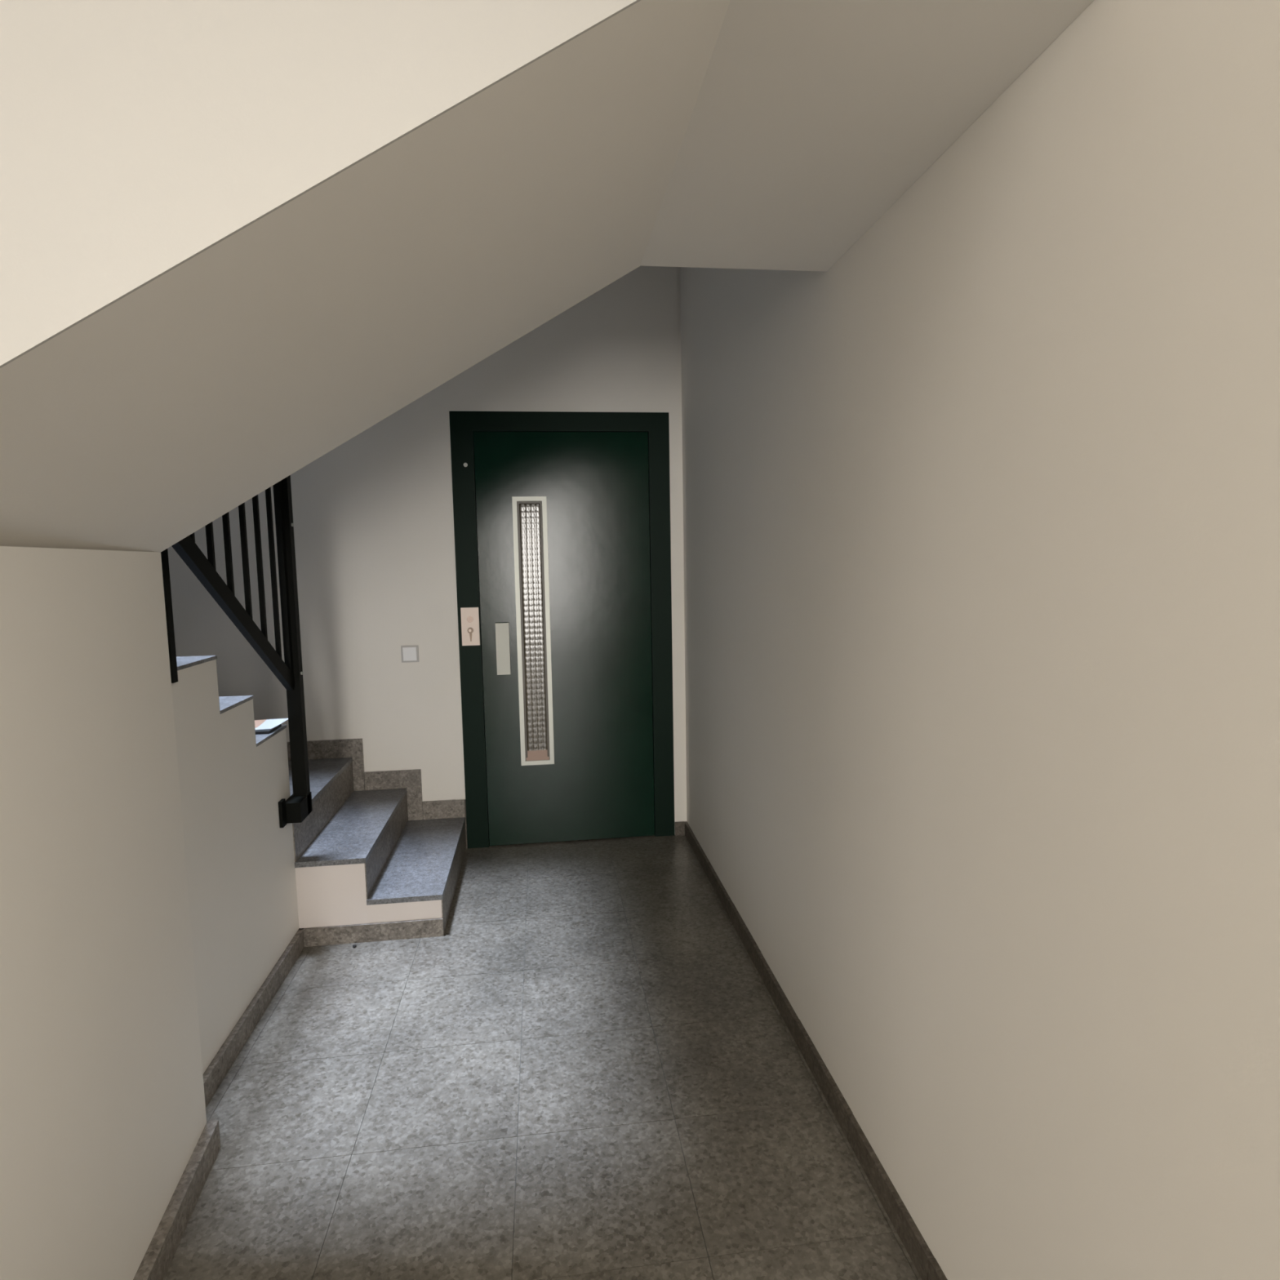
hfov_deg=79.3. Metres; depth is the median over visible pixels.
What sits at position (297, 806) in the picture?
stair railing
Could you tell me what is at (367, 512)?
wall
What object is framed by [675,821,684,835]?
baseboard
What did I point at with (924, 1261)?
baseboard
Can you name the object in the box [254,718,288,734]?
leaflet
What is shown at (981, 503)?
wall
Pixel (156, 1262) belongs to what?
baseboard
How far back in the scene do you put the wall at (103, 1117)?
1.35 m
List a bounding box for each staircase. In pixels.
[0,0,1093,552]
[171,655,467,1107]
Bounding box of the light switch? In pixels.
[400,644,418,662]
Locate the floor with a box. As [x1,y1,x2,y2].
[164,835,921,1279]
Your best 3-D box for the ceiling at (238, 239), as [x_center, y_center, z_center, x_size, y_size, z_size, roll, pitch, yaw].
[-0.809,-0.981,1.197,2.656,1.660,0.963,-2,6,-7]
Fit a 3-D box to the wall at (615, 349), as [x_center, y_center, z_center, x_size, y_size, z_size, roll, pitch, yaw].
[-0.370,-0.711,3.716,1.137,3.328,0.006,-2,6,-7]
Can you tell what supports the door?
in the wall at (367, 512)
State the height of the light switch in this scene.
0.080 m
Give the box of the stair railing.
[160,475,312,827]
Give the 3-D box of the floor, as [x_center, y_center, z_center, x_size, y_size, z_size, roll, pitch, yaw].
[-1.065,1.652,-1.905,4.107,0.060,11.788,-2,6,-7]
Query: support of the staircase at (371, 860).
on the floor
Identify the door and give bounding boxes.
[448,411,675,848]
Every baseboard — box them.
[133,1120,220,1279]
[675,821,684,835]
[684,821,947,1279]
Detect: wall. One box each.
[0,546,206,1279]
[167,266,686,844]
[437,266,684,821]
[680,0,1279,1279]

